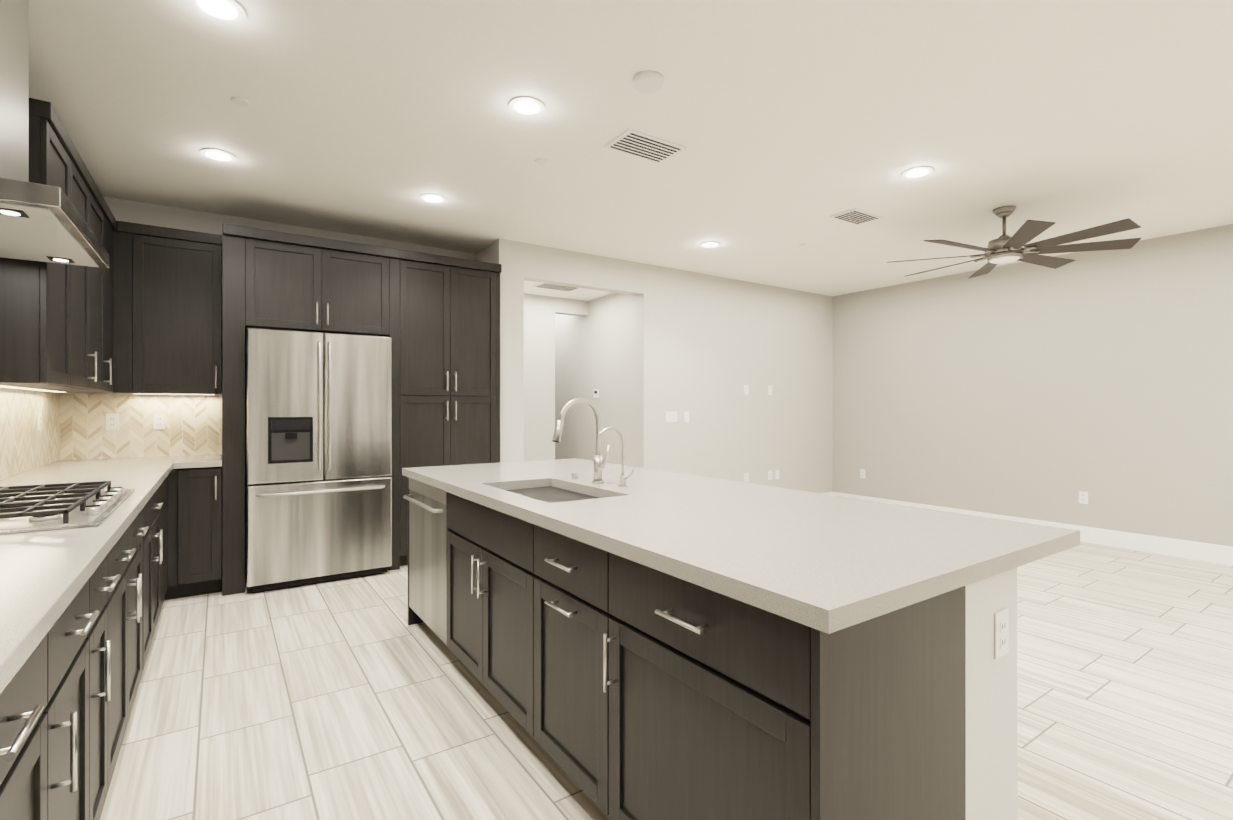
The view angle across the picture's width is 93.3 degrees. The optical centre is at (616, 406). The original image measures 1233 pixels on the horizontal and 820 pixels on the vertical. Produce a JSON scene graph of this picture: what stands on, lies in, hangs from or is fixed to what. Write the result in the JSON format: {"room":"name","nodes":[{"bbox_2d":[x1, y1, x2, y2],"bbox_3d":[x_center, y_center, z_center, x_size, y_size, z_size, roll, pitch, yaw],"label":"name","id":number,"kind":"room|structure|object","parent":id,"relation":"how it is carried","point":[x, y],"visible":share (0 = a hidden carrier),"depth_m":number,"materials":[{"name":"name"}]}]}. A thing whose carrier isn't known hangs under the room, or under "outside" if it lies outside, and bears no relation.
{"room":"kitchen","nodes":[
{"label":"kitchen","id":0,"kind":"room"},
{"bbox_2d":[0,98,75,389],"bbox_3d":[-2.579,-0.666,2.469,0.322,1.140,0.512,0,0,-34],"label":"upper cabinet","id":1,"kind":"object","parent":0,"relation":"attached to","point":[38,299],"depth_m":2.35,"materials":[{"name":"brown wood"}]},
{"bbox_2d":[12,185,107,393],"bbox_3d":[-3.083,-0.665,3.209,0.322,1.140,0.568,0,0,-34],"label":"upper cabinet","id":2,"kind":"object","parent":0,"relation":"attached to","point":[101,205],"depth_m":3.48,"materials":[{"name":"brown wood"}]},
{"bbox_2d":[68,149,95,393],"bbox_3d":[-2.823,-0.666,2.827,0.322,1.140,0.585,0,0,-34],"label":"upper cabinet","id":3,"kind":"object","parent":0,"relation":"attached to","point":[85,184],"depth_m":3.06,"materials":[{"name":"brown wood"}]},
{"bbox_2d":[108,207,115,393],"bbox_3d":[-3.327,-0.665,3.566,0.322,1.140,0.413,0,0,-34],"label":"upper cabinet","id":4,"kind":"object","parent":0,"relation":"attached to","point":[111,219],"depth_m":3.77,"materials":[{"name":"brown wood"}]},
{"bbox_2d":[77,196,473,459],"bbox_3d":[-2.579,-0.099,4.876,3.040,2.750,0.200,0,0,-34],"label":"wall","id":5,"kind":"structure","parent":0,"point":[124,210],"depth_m":4.41,"materials":[{"name":"paint"}]},
{"bbox_2d":[0,388,59,479],"bbox_3d":[-2.274,0.131,1.742,0.010,0.454,5.318,0,0,-34],"label":"backsplash","id":6,"kind":"structure","parent":5,"relation":"attached to","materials":[{"name":"beige tile"}]},
{"bbox_2d":[38,412,41,430],"bbox_3d":[-3.445,0.085,3.474,0.008,0.114,0.070,0,0,-34],"label":"electrical outlet plate","id":7,"kind":"object","parent":6,"relation":"attached to","point":[39,421],"visible":0.98,"depth_m":3.46,"materials":[{"name":"white plastic"}]},
{"bbox_2d":[116,226,119,393],"bbox_3d":[-3.551,-0.665,3.875,0.300,1.140,0.351,0,0,-34],"label":"upper cabinet","id":8,"kind":"object","parent":5,"relation":"attached to","point":[117,227],"depth_m":3.86,"materials":[{"name":"brown wood"}]},
{"bbox_2d":[60,393,221,459],"bbox_3d":[-3.392,0.132,4.193,0.904,0.454,0.010,0,0,-34],"label":"backsplash","id":9,"kind":"structure","parent":5,"relation":"attached to","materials":[{"name":"beige tile"}]},
{"bbox_2d":[106,414,118,429],"bbox_3d":[-3.538,0.105,4.082,0.070,0.114,0.008,0,0,-34],"label":"electrical outlet plate","id":10,"kind":"object","parent":9,"relation":"attached to","point":[112,421],"visible":1,"depth_m":4.08,"materials":[{"name":"white plastic"}]},
{"bbox_2d":[153,414,164,428],"bbox_3d":[-3.324,0.105,4.228,0.070,0.114,0.008,0,0,-34],"label":"electrical outlet plate","id":11,"kind":"object","parent":9,"relation":"attached to","point":[158,421],"visible":1,"depth_m":4.22,"materials":[{"name":"white plastic"}]},
{"bbox_2d":[128,222,223,397],"bbox_3d":[-3.136,-0.665,4.177,0.500,1.140,0.322,0,0,-34],"label":"upper cabinet","id":12,"kind":"object","parent":5,"relation":"attached to","point":[144,328],"depth_m":4.04,"materials":[{"name":"brown wood"}]},
{"bbox_2d":[240,226,391,337],"bbox_3d":[-2.340,-0.897,4.529,0.949,0.675,0.637,0,0,-34],"label":"upper cabinet","id":13,"kind":"object","parent":5,"relation":"attached to","point":[289,281],"depth_m":4.23,"materials":[{"name":"brown wood"}]},
{"bbox_2d":[392,249,499,393],"bbox_3d":[-1.549,-0.662,5.069,0.812,1.144,0.637,0,0,-34],"label":"upper cabinet","id":14,"kind":"object","parent":5,"relation":"attached to","point":[446,309],"depth_m":4.78,"materials":[{"name":"brown wood"}]},
{"bbox_2d":[474,238,511,461],"bbox_3d":[-1.146,-0.099,5.366,0.120,2.750,0.605,0,0,-34],"label":"wall","id":15,"kind":"structure","parent":0,"point":[498,251],"depth_m":5.12,"materials":[{"name":"paint"}]},
{"bbox_2d":[524,293,587,460],"bbox_3d":[-0.937,0.011,6.540,1.320,2.530,0.120,0,0,-34],"label":"wall","id":16,"kind":"structure","parent":0,"point":[574,348],"depth_m":6.63,"materials":[{"name":"paint"}]},
{"bbox_2d":[588,293,636,466],"bbox_3d":[-0.463,0.012,7.169,0.120,2.530,2.575,0,0,-34],"label":"wall","id":17,"kind":"structure","parent":0,"point":[612,319],"depth_m":6.42,"materials":[{"name":"paint"}]},
{"bbox_2d":[593,389,598,397],"bbox_3d":[-0.233,-0.153,6.706,0.020,0.100,0.100,0,0,-34],"label":"light switch","id":18,"kind":"object","parent":17,"relation":"attached to","point":[595,393],"visible":0.98,"depth_m":6.69,"materials":[{"name":"white plastic"}]},
{"bbox_2d":[28,0,1232,300],"bbox_3d":[1.293,-1.425,3.281,8.040,0.340,10.980,0,0,-34],"label":"ceiling","id":19,"kind":"structure","parent":0,"point":[790,124],"depth_m":3.00,"materials":[{"name":"paint"}]},
{"bbox_2d":[189,0,245,22],"bbox_3d":[-1.466,-1.471,2.137,0.176,0.008,0.176,0,0,-34],"label":"recessed light","id":20,"kind":"object","parent":19,"relation":"in","point":[231,11],"visible":1,"depth_m":2.15,"materials":[{"name":"white plastic"}]},
{"bbox_2d":[200,148,235,161],"bbox_3d":[-2.328,-1.470,3.401,0.176,0.008,0.176,0,0,-34],"label":"recessed light","id":21,"kind":"object","parent":19,"relation":"in","point":[217,155],"visible":1,"depth_m":3.39,"materials":[{"name":"white plastic"}]},
{"bbox_2d":[231,97,249,105],"bbox_3d":[-1.813,-1.471,2.804,0.080,0.008,0.080,0,0,-34],"label":"sprinkler","id":22,"kind":"object","parent":19,"relation":"attached to","point":[240,101],"visible":1,"depth_m":2.79,"materials":[{"name":"white plastic"}]},
{"bbox_2d":[420,194,445,202],"bbox_3d":[-1.296,-1.470,4.106,0.176,0.008,0.176,0,0,-34],"label":"recessed light","id":23,"kind":"object","parent":19,"relation":"in","point":[432,198],"visible":1,"depth_m":4.09,"materials":[{"name":"white plastic"}]},
{"bbox_2d":[509,96,544,115],"bbox_3d":[-0.439,-1.471,2.850,0.176,0.008,0.176,0,0,-34],"label":"recessed light","id":24,"kind":"object","parent":19,"relation":"in","point":[526,106],"visible":1,"depth_m":2.84,"materials":[{"name":"white plastic"}]},
{"bbox_2d":[535,158,547,164],"bbox_3d":[-0.449,-1.471,3.485,0.080,0.008,0.080,0,0,-34],"label":"sprinkler","id":25,"kind":"object","parent":19,"relation":"attached to","point":[541,161],"visible":0.96,"depth_m":3.48,"materials":[{"name":"white plastic"}]},
{"bbox_2d":[532,283,579,291],"bbox_3d":[-0.617,-1.248,6.045,0.450,0.011,0.250,0,0,-34],"label":"ceiling vent","id":26,"kind":"object","parent":19,"relation":"in","point":[554,287],"visible":0.85,"depth_m":6.05,"materials":[{"name":"white plastic"}]},
{"bbox_2d":[604,129,686,163],"bbox_3d":[0.165,-1.469,3.292,0.400,0.011,0.250,0,0,-34],"label":"ceiling vent","id":27,"kind":"object","parent":19,"relation":"in","point":[635,143],"visible":0.98,"depth_m":3.27,"materials":[{"name":"white plastic"}]},
{"bbox_2d":[633,70,663,93],"bbox_3d":[0.143,-1.460,2.618,0.140,0.030,0.140,0,0,-34],"label":"smoke detector","id":28,"kind":"object","parent":19,"relation":"attached to","point":[648,81],"visible":1,"depth_m":2.59,"materials":[{"name":"white plastic"}]},
{"bbox_2d":[700,241,719,246],"bbox_3d":[0.848,-1.470,5.265,0.176,0.008,0.176,0,0,-34],"label":"recessed light","id":29,"kind":"object","parent":19,"relation":"in","point":[710,244],"visible":0.96,"depth_m":5.24,"materials":[{"name":"white plastic"}]},
{"bbox_2d":[830,208,882,224],"bbox_3d":[1.855,-1.469,4.499,0.360,0.011,0.220,0,0,-34],"label":"ceiling vent","id":30,"kind":"object","parent":19,"relation":"in","point":[855,216],"visible":0.96,"depth_m":4.47,"materials":[{"name":"white plastic"}]},
{"bbox_2d":[902,166,932,177],"bbox_3d":[1.888,-1.470,3.651,0.176,0.008,0.176,0,0,-34],"label":"recessed light","id":31,"kind":"object","parent":19,"relation":"in","point":[918,172],"visible":1,"depth_m":3.64,"materials":[{"name":"white plastic"}]},
{"bbox_2d":[887,206,1140,278],"bbox_3d":[2.888,-1.282,4.332,1.584,0.386,1.584,0,0,-34],"label":"ceiling fan","id":32,"kind":"object","parent":19,"relation":"hanging from","point":[1003,248],"visible":1,"depth_m":4.16,"materials":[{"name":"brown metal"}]},
{"bbox_2d":[100,542,1232,819],"bbox_3d":[1.293,1.335,3.279,8.040,0.120,10.980,0,0,-34],"label":"floor","id":33,"kind":"structure","parent":0,"point":[352,698],"depth_m":2.43,"materials":[{"name":"tile"}]},
{"bbox_2d":[0,614,67,819],"bbox_3d":[-1.192,0.837,0.701,0.622,0.873,0.755,0,0,-34],"label":"base cabinet","id":34,"kind":"object","parent":33,"relation":"on","point":[33,714],"depth_m":1.09,"materials":[{"name":"brown wood"}]},
{"bbox_2d":[0,454,179,697],"bbox_3d":[-2.008,0.379,1.923,0.650,0.041,5.317,0,0,-34],"label":"countertop","id":35,"kind":"structure","parent":34,"relation":"on","point":[42,573],"depth_m":1.43,"materials":[{"name":"white stone"}]},
{"bbox_2d":[0,481,134,533],"bbox_3d":[-2.018,0.332,1.972,0.515,0.052,0.890,0,0,-34],"label":"cooktop","id":36,"kind":"object","parent":35,"relation":"in","point":[33,508],"visible":1,"depth_m":1.91,"materials":[{"name":"silver metal"}]},
{"bbox_2d":[68,570,99,819],"bbox_3d":[-1.496,0.837,1.147,0.622,0.873,0.555,0,0,-34],"label":"base cabinet","id":37,"kind":"object","parent":33,"relation":"on","point":[84,616],"depth_m":1.45,"materials":[{"name":"brown wood"}]},
{"bbox_2d":[100,546,119,816],"bbox_3d":[-1.704,0.837,1.453,0.622,0.873,0.415,0,0,-34],"label":"base cabinet","id":38,"kind":"object","parent":33,"relation":"on","point":[110,572],"depth_m":1.73,"materials":[{"name":"brown wood"}]},
{"bbox_2d":[116,506,147,761],"bbox_3d":[-2.049,0.837,1.958,0.622,0.873,1.038,0,0,-34],"label":"base cabinet","id":39,"kind":"object","parent":33,"relation":"on","point":[132,600],"depth_m":2.17,"materials":[{"name":"brown wood"}]},
{"bbox_2d":[148,486,163,651],"bbox_3d":[-2.564,0.838,2.713,0.622,0.873,0.930,0,0,-34],"label":"base cabinet","id":40,"kind":"object","parent":33,"relation":"on","point":[156,507],"depth_m":3.00,"materials":[{"name":"brown wood"}]},
{"bbox_2d":[164,474,171,599],"bbox_3d":[-2.980,0.838,3.323,0.622,0.873,0.662,0,0,-34],"label":"base cabinet","id":41,"kind":"object","parent":33,"relation":"on","point":[167,481],"depth_m":3.79,"materials":[{"name":"brown wood"}]},
{"bbox_2d":[172,470,179,598],"bbox_3d":[-3.321,0.839,3.868,0.672,0.873,0.623,0,0,-34],"label":"base cabinet","id":42,"kind":"object","parent":33,"relation":"on","point":[175,473],"depth_m":3.81,"materials":[{"name":"brown wood"}]},
{"bbox_2d":[180,466,223,597],"bbox_3d":[-2.974,0.839,4.105,0.313,0.873,0.622,0,0,-34],"label":"base cabinet","id":43,"kind":"object","parent":33,"relation":"on","point":[201,491],"depth_m":3.89,"materials":[{"name":"brown wood"}]},
{"bbox_2d":[172,454,223,469],"bbox_3d":[-2.945,0.381,4.108,0.263,0.041,0.650,0,0,-34],"label":"countertop","id":44,"kind":"structure","parent":43,"relation":"on","point":[189,461],"depth_m":3.90,"materials":[{"name":"white stone"}]},
{"bbox_2d":[245,328,391,591],"bbox_3d":[-2.291,0.370,4.455,0.937,1.810,0.780,0,0,-34],"label":"refrigerator","id":45,"kind":"object","parent":33,"relation":"on","point":[318,456],"visible":1,"depth_m":4.14,"materials":[{"name":"grey metal"}]},
{"bbox_2d":[390,394,499,569],"bbox_3d":[-1.549,0.593,5.068,0.812,1.366,0.637,0,0,-34],"label":"base cabinet","id":46,"kind":"object","parent":33,"relation":"on","point":[428,430],"depth_m":4.74,"materials":[{"name":"brown wood"}]},
{"bbox_2d":[402,474,1016,819],"bbox_3d":[-0.101,0.837,2.455,0.873,0.873,2.843,0,0,-34],"label":"kitchen island","id":47,"kind":"object","parent":33,"relation":"on","point":[624,642],"depth_m":1.42,"materials":[{"name":"brown wood"}]},
{"bbox_2d":[403,478,450,644],"bbox_3d":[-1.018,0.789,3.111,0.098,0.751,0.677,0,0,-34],"label":"dishwasher","id":48,"kind":"object","parent":47,"relation":"in","point":[427,503],"depth_m":3.07,"materials":[{"name":"silver metal"}]},
{"bbox_2d":[402,458,1079,637],"bbox_3d":[0.041,0.380,2.557,1.177,0.042,2.905,0,0,-34],"label":"island countertop","id":49,"kind":"structure","parent":47,"relation":"on","point":[841,563],"depth_m":1.64,"materials":[{"name":"white stone"}]},
{"bbox_2d":[506,482,601,501],"bbox_3d":[-0.290,0.492,2.557,0.378,0.206,0.698,0,0,-34],"label":"sink","id":50,"kind":"object","parent":49,"relation":"in","point":[555,493],"depth_m":2.73,"materials":[{"name":"silver metal"}]},
{"bbox_2d":[552,398,633,481],"bbox_3d":[-0.114,0.158,2.624,0.284,0.401,0.268,0,0,-34],"label":"faucet","id":51,"kind":"object","parent":49,"relation":"on","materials":[{"name":"silver metal"}]},
{"bbox_2d":[994,608,1008,658],"bbox_3d":[0.976,0.574,1.473,0.070,0.114,0.008,0,0,-34],"label":"outlet","id":52,"kind":"object","parent":47,"relation":"attached to","point":[1001,615],"depth_m":1.47,"materials":[{"name":"white plastic"}]},
{"bbox_2d":[512,241,831,492],"bbox_3d":[0.940,-0.099,6.495,4.600,2.750,0.120,0,0,-34],"label":"wall","id":53,"kind":"structure","parent":0,"point":[709,347],"depth_m":6.56,"materials":[{"name":"paint"}]},
{"bbox_2d":[665,412,676,421],"bbox_3d":[0.583,0.106,6.173,0.162,0.114,0.008,0,0,-34],"label":"electrical outlet plate","id":54,"kind":"object","parent":53,"relation":"attached to","point":[670,416],"visible":1,"depth_m":6.17,"materials":[{"name":"white plastic"}]},
{"bbox_2d":[684,412,688,421],"bbox_3d":[0.762,0.106,6.295,0.070,0.114,0.008,0,0,-34],"label":"electrical outlet plate","id":55,"kind":"object","parent":53,"relation":"attached to","point":[686,416],"visible":1,"depth_m":6.29,"materials":[{"name":"white plastic"}]},
{"bbox_2d":[744,385,748,394],"bbox_3d":[1.521,-0.203,6.815,0.070,0.114,0.006,0,0,-34],"label":"electrical outlet plate","id":56,"kind":"object","parent":53,"relation":"attached to","point":[746,389],"visible":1,"depth_m":6.81,"materials":[{"name":"white plastic"}]},
{"bbox_2d":[744,473,748,482],"bbox_3d":[1.522,0.827,6.813,0.070,0.114,0.008,0,0,-34],"label":"electrical outlet plate","id":57,"kind":"object","parent":53,"relation":"attached to","point":[746,477],"visible":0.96,"depth_m":6.81,"materials":[{"name":"white plastic"}]},
{"bbox_2d":[768,385,771,394],"bbox_3d":[1.860,-0.203,7.046,0.070,0.114,0.006,0,0,-34],"label":"electrical outlet plate","id":58,"kind":"object","parent":53,"relation":"attached to","point":[769,390],"visible":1,"depth_m":7.04,"materials":[{"name":"white plastic"}]},
{"bbox_2d":[768,470,771,479],"bbox_3d":[1.861,0.827,7.044,0.070,0.114,0.008,0,0,-34],"label":"electrical outlet plate","id":59,"kind":"object","parent":53,"relation":"attached to","point":[770,475],"visible":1,"depth_m":7.04,"materials":[{"name":"white plastic"}]},
{"bbox_2d":[775,470,778,478],"bbox_3d":[1.967,0.827,7.119,0.070,0.114,0.006,0,0,-34],"label":"electrical outlet plate","id":60,"kind":"object","parent":53,"relation":"attached to","point":[776,474],"visible":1,"depth_m":7.11,"materials":[{"name":"white plastic"}]},
{"bbox_2d":[832,224,1232,546],"bbox_3d":[5.257,-0.100,4.425,0.200,2.750,8.405,0,0,-34],"label":"wall","id":61,"kind":"structure","parent":0,"point":[1103,379],"depth_m":5.67,"materials":[{"name":"paint"}]},
{"bbox_2d":[860,469,864,478],"bbox_3d":[3.121,0.847,7.371,0.008,0.114,0.070,0,0,-34],"label":"electrical outlet plate","id":62,"kind":"object","parent":61,"relation":"attached to","point":[862,473],"visible":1,"depth_m":7.37,"materials":[{"name":"white plastic"}]},
{"bbox_2d":[833,492,1232,565],"bbox_3d":[5.145,1.200,4.396,0.018,0.150,8.085,0,0,-34],"label":"baseboard","id":63,"kind":"structure","parent":61,"relation":"attached to","point":[1212,553],"depth_m":5.20,"materials":[{"name":"white wood"}]},
{"bbox_2d":[1079,491,1087,503],"bbox_3d":[4.406,0.856,5.487,0.008,0.114,0.070,0,0,-34],"label":"electrical outlet plate","id":64,"kind":"object","parent":61,"relation":"attached to","point":[1083,497],"visible":1,"depth_m":5.49,"materials":[{"name":"white plastic"}]},
{"bbox_3d":[-1.413,-0.102,0.291,0.200,2.750,9.090,0,0,-34],"label":"wall","id":65,"kind":"structure","parent":0,"visible":0},
{"bbox_2d":[0,0,108,268],"bbox_3d":[-2.089,-1.024,1.925,0.520,0.903,0.910,0,0,-34],"label":"range hood","id":66,"kind":"object","parent":65,"relation":"attached to","point":[43,223],"visible":1,"depth_m":1.95,"materials":[{"name":"silver metal"}]}
]}

